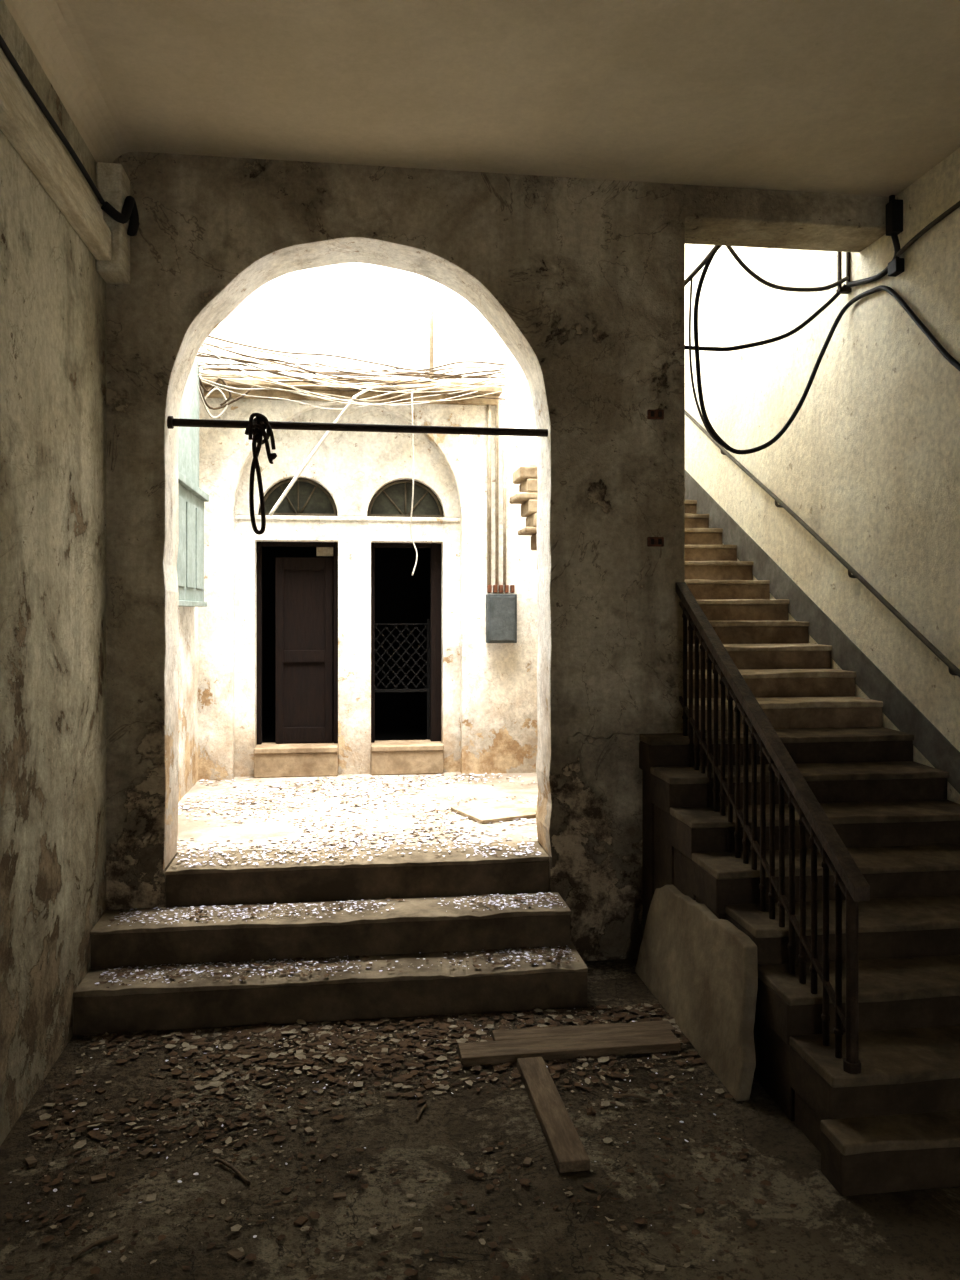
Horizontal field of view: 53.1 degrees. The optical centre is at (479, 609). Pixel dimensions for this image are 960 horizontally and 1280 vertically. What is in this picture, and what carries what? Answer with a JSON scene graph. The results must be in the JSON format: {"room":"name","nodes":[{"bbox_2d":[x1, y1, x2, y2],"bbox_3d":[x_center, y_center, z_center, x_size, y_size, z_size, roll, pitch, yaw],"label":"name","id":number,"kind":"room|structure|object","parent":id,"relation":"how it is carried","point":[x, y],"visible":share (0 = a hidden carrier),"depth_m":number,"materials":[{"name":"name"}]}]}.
{"room":"abandoned building stairwell","nodes":[
{"label":"abandoned building stairwell","id":0,"kind":"room"},
{"bbox_2d":[0,0,197,1145],"bbox_3d":[-1.284,-0.350,1.899,0.150,3.700,8.300,0,0,-8],"label":"wall","id":1,"kind":"structure","parent":0,"point":[53,293],"depth_m":3.12,"materials":[{"name":"paint"}]},
{"bbox_2d":[0,48,129,284],"bbox_3d":[-1.061,-1.510,0.917,0.095,0.420,5.895,0,0,-8],"label":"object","id":2,"kind":"object","parent":1,"relation":"attached to","point":[23,124],"visible":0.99,"depth_m":3.18,"materials":[{"name":"paint"}]},
{"bbox_2d":[0,35,138,235],"bbox_3d":[-1.026,-1.541,0.948,0.111,0.152,5.747,0,0,-8],"label":"power cable","id":3,"kind":"object","parent":2,"relation":"attached to","point":[129,210],"visible":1,"depth_m":3.37,"materials":[{"name":"black rubber"}]},
{"bbox_2d":[177,359,208,606],"bbox_3d":[-1.585,-0.735,5.102,0.090,1.430,1.330,0,0,-8],"label":"shutter","id":4,"kind":"object","parent":1,"relation":"attached to","point":[190,557],"visible":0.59,"depth_m":5.28,"materials":[{"name":"paint"}]},
{"bbox_2d":[262,547,429,742],"bbox_3d":[-0.851,-0.250,6.999,2.280,2.900,1.300,0,0,-8],"label":"doorway","id":5,"kind":"structure","parent":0,"point":[401,596],"depth_m":7.57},
{"bbox_2d":[375,619,429,739],"bbox_3d":[-0.530,0.480,6.436,0.390,0.840,0.020,0,0,-8],"label":"gate","id":6,"kind":"object","parent":5,"relation":"attached to","point":[427,625],"visible":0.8,"depth_m":6.44,"materials":[{"name":"grey dark iron"}]},
{"bbox_2d":[177,772,537,853],"bbox_3d":[-0.615,1.325,5.325,2.270,0.549,2.120,0,0,-8],"label":"floor","id":7,"kind":"structure","parent":0,"point":[260,832],"depth_m":5.01,"materials":[{"name":"beige concrete"}]},
{"bbox_2d":[450,800,536,823],"bbox_3d":[0.104,1.039,4.956,0.400,0.018,0.360,0,0,-28],"label":"board","id":8,"kind":"object","parent":7,"relation":"on","point":[483,813],"visible":0.8,"depth_m":4.91,"materials":[{"name":"beige wood"}]},
{"bbox_2d":[198,263,537,779],"bbox_3d":[-0.741,-0.750,6.206,2.290,3.900,0.300,0,0,-8],"label":"wall","id":9,"kind":"structure","parent":0,"point":[361,311],"depth_m":6.13,"materials":[{"name":"beige paint"}]},
{"bbox_2d":[257,542,337,744],"bbox_3d":[-1.182,0.212,6.229,0.519,1.305,0.060,0,0,-8],"label":"door","id":10,"kind":"structure","parent":9,"relation":"in","point":[303,586],"depth_m":6.22,"materials":[{"name":"brown wood"}]},
{"bbox_2d":[258,478,336,515],"bbox_3d":[-1.167,-0.724,6.165,0.500,0.253,0.040,0,0,-8],"label":"window","id":11,"kind":"structure","parent":9,"relation":"in","point":[306,497],"depth_m":6.17,"materials":[{"name":"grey glass"}]},
{"bbox_2d":[254,740,443,777],"bbox_3d":[-0.839,0.958,6.204,1.192,0.185,0.280,0,0,-8],"label":"door sill","id":12,"kind":"structure","parent":9,"relation":"attached to","point":[388,757],"depth_m":6.08,"materials":[{"name":"stone"}]},
{"bbox_2d":[200,377,501,405],"bbox_3d":[-0.788,-1.360,5.988,1.860,0.100,0.120,0,0,-8],"label":"ledge","id":13,"kind":"object","parent":9,"relation":"attached to","point":[484,390],"visible":0.63,"depth_m":5.97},
{"bbox_2d":[196,336,506,574],"bbox_3d":[-0.819,-0.929,5.812,1.942,1.422,0.553,0,0,-19],"label":"overhead wires","id":14,"kind":"object","parent":9,"relation":"attached to","point":[486,377],"visible":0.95,"depth_m":5.78,"materials":[{"name":"white plastic"}]},
{"bbox_2d":[201,279,505,584],"bbox_3d":[-0.765,-1.405,6.006,1.890,2.490,0.078,0,0,-8],"label":"pipes","id":15,"kind":"object","parent":9,"relation":"attached to","point":[431,282],"visible":0.58,"depth_m":6.13,"materials":[{"name":"brown metal"}]},
{"bbox_2d":[367,480,443,517],"bbox_3d":[-0.486,-0.723,6.255,0.500,0.254,0.040,0,0,-8],"label":"window","id":16,"kind":"structure","parent":9,"relation":"in","point":[394,499],"depth_m":6.25,"materials":[{"name":"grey glass"}]},
{"bbox_2d":[371,543,440,742],"bbox_3d":[-0.487,0.212,6.321,0.463,1.305,0.060,0,0,-8],"label":"door frame","id":17,"kind":"structure","parent":9,"relation":"in","point":[435,548],"depth_m":6.31,"materials":[{"name":"brown wood"}]},
{"bbox_2d":[486,585,516,642],"bbox_3d":[0.137,0.025,6.125,0.190,0.370,0.090,0,0,-8],"label":"meter box","id":18,"kind":"object","parent":9,"relation":"attached to","point":[501,609],"visible":1,"depth_m":6.08,"materials":[{"name":"grey metal"}]},
{"bbox_2d":[509,441,537,569],"bbox_3d":[0.332,0.035,5.677,0.280,2.030,0.270,0,0,-8],"label":"stone corbel","id":19,"kind":"object","parent":9,"relation":"attached to","point":[525,475],"visible":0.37,"depth_m":5.56,"materials":[{"name":"beige stone"}]},
{"bbox_2d":[0,959,959,1279],"bbox_3d":[0.550,1.560,1.182,3.600,0.120,6.400,0,0,-8],"label":"floor","id":20,"kind":"structure","parent":0,"point":[914,1234],"depth_m":2.51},
{"bbox_2d":[73,841,587,1034],"bbox_3d":[-0.562,1.275,3.876,1.857,0.451,0.767,0,0,-8],"label":"entrance steps","id":21,"kind":"structure","parent":20,"relation":"on","point":[416,924],"depth_m":3.70,"materials":[{"name":"stone"}]},
{"bbox_2d":[69,1036,650,1260],"bbox_3d":[-0.383,1.492,2.922,1.629,0.014,0.796,0,0,-26],"label":"twigs","id":22,"kind":"object","parent":20,"relation":"on","point":[115,1236],"visible":1,"depth_m":2.76,"materials":[{"name":"brown wood"}]},
{"bbox_2d":[0,894,796,1279],"bbox_3d":[-0.264,1.341,2.880,2.101,0.314,2.190,0,0,-8],"label":"rubble","id":23,"kind":"object","parent":20,"relation":"on","point":[319,1035],"visible":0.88,"depth_m":3.11,"materials":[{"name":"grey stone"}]},
{"bbox_2d":[0,773,803,1279],"bbox_3d":[-0.349,1.267,3.737,2.176,0.462,4.710,0,0,-8],"label":"debris","id":24,"kind":"object","parent":20,"relation":"on","point":[462,777],"visible":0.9,"depth_m":3.72,"materials":[{"name":"tan paint"}]},
{"bbox_2d":[517,1057,589,1172],"bbox_3d":[0.207,1.481,2.851,0.085,0.030,0.600,0,0,-9],"label":"wooden plank","id":25,"kind":"object","parent":20,"relation":"on","point":[569,1154],"visible":1,"depth_m":2.78,"materials":[{"name":"brown wood"}]},
{"bbox_2d":[458,1029,680,1066],"bbox_3d":[0.303,1.481,3.252,0.750,0.030,0.110,0,0,-9],"label":"wooden plank","id":26,"kind":"object","parent":20,"relation":"on","point":[662,1040],"visible":1,"depth_m":3.23,"materials":[{"name":"brown wood"}]},
{"bbox_2d":[492,1020,674,1040],"bbox_3d":[0.364,1.484,3.366,0.640,0.024,0.080,0,0,-8],"label":"wooden plank","id":27,"kind":"object","parent":20,"relation":"on","point":[510,1034],"visible":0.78,"depth_m":3.36,"materials":[{"name":"brown wood"}]},
{"bbox_2d":[635,885,757,1100],"bbox_3d":[0.760,1.270,3.454,0.097,0.459,1.090,0,0,-8],"label":"stone slab","id":28,"kind":"object","parent":20,"relation":"on","point":[698,965],"visible":0.98,"depth_m":3.25,"materials":[{"name":"beige stone"}]},
{"bbox_2d":[639,500,959,1195],"bbox_3d":[1.115,0.186,5.337,1.176,2.628,5.709,0,0,-8],"label":"staircase","id":29,"kind":"structure","parent":20,"relation":"on","point":[893,1125],"depth_m":3.36,"materials":[{"name":"stone"}]},
{"bbox_2d":[676,582,869,1073],"bbox_3d":[0.936,0.562,3.331,0.047,1.363,1.612,0,0,-5],"label":"stair railing","id":30,"kind":"object","parent":29,"relation":"on","point":[849,880],"visible":1,"depth_m":3.05,"materials":[{"name":"brown wood"}]},
{"bbox_2d":[106,152,888,960],"bbox_3d":[0.098,-0.850,4.199,3.490,4.700,0.300,0,0,-8],"label":"wall","id":31,"kind":"structure","parent":0,"point":[582,280],"depth_m":4.08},
{"bbox_2d":[167,416,547,436],"bbox_3d":[-0.493,-0.768,4.030,1.600,0.052,0.052,0,0,-8],"label":"rod","id":32,"kind":"object","parent":31,"relation":"attached to","point":[171,422],"visible":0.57,"depth_m":4.02,"materials":[{"name":"metal"}]},
{"bbox_2d":[245,413,276,534],"bbox_3d":[-0.917,-0.557,3.955,0.148,0.496,0.098,0,0,42],"label":"rope","id":33,"kind":"object","parent":32,"relation":"hanging from","point":[259,432],"visible":1,"depth_m":3.94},
{"bbox_2d":[567,732,639,746],"bbox_3d":[0.539,0.553,4.101,0.340,0.064,0.020,0,0,-8],"label":"trim","id":34,"kind":"structure","parent":31,"relation":"attached to","point":[615,738],"depth_m":4.09,"materials":[{"name":"grey concrete"}]},
{"bbox_2d":[66,0,959,196],"bbox_3d":[0.524,-1.900,1.037,3.510,0.120,6.120,0,0,-8],"label":"ceiling","id":35,"kind":"structure","parent":0,"point":[854,97],"depth_m":3.36,"materials":[{"name":"paint"}]},
{"bbox_2d":[3,0,136,162],"bbox_3d":[-1.049,-1.780,0.921,0.120,0.120,5.900,0,0,-8],"label":"ceiling beam","id":36,"kind":"structure","parent":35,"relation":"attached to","point":[50,28],"depth_m":3.22,"materials":[{"name":"paint"}]},
{"bbox_2d":[647,410,663,546],"bbox_3d":[0.755,-0.567,4.123,0.070,0.587,0.022,0,0,-7],"label":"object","id":37,"kind":"structure","parent":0,"point":[651,414],"depth_m":4.12,"materials":[{"name":"black metal"}]},
{"bbox_2d":[685,148,959,803],"bbox_3d":[2.044,-0.850,3.245,0.120,4.700,10.100,0,0,-8],"label":"wall","id":38,"kind":"structure","parent":0,"point":[869,460],"depth_m":4.61,"materials":[{"name":"paint"}]},
{"bbox_2d":[685,470,959,793],"bbox_3d":[1.773,0.122,4.823,0.006,2.755,5.300,0,0,-8],"label":"baseboard","id":39,"kind":"structure","parent":38,"relation":"attached to","point":[932,744],"depth_m":4.77,"materials":[{"name":"grey paint"}]},
{"bbox_2d":[685,410,959,676],"bbox_3d":[1.713,-0.462,5.067,0.061,2.757,5.210,0,0,-8],"label":"wall handrail","id":40,"kind":"object","parent":38,"relation":"attached to","point":[953,670],"visible":0.8,"depth_m":4.60,"materials":[{"name":"grey metal"}]},
{"bbox_2d":[836,199,903,293],"bbox_3d":[1.796,-1.640,4.437,0.060,0.320,0.490,0,0,-8],"label":"bracket","id":41,"kind":"object","parent":38,"relation":"attached to","point":[894,208],"visible":0.8,"depth_m":4.22,"materials":[{"name":"metal"}]},
{"bbox_2d":[685,195,959,453],"bbox_3d":[1.571,-1.261,2.951,0.886,1.139,3.442,0,0,-8],"label":"hanging cable","id":42,"kind":"object","parent":41,"relation":"hanging from","point":[898,252],"visible":0.93,"depth_m":4.58,"materials":[{"name":"black rubber"}]}
]}

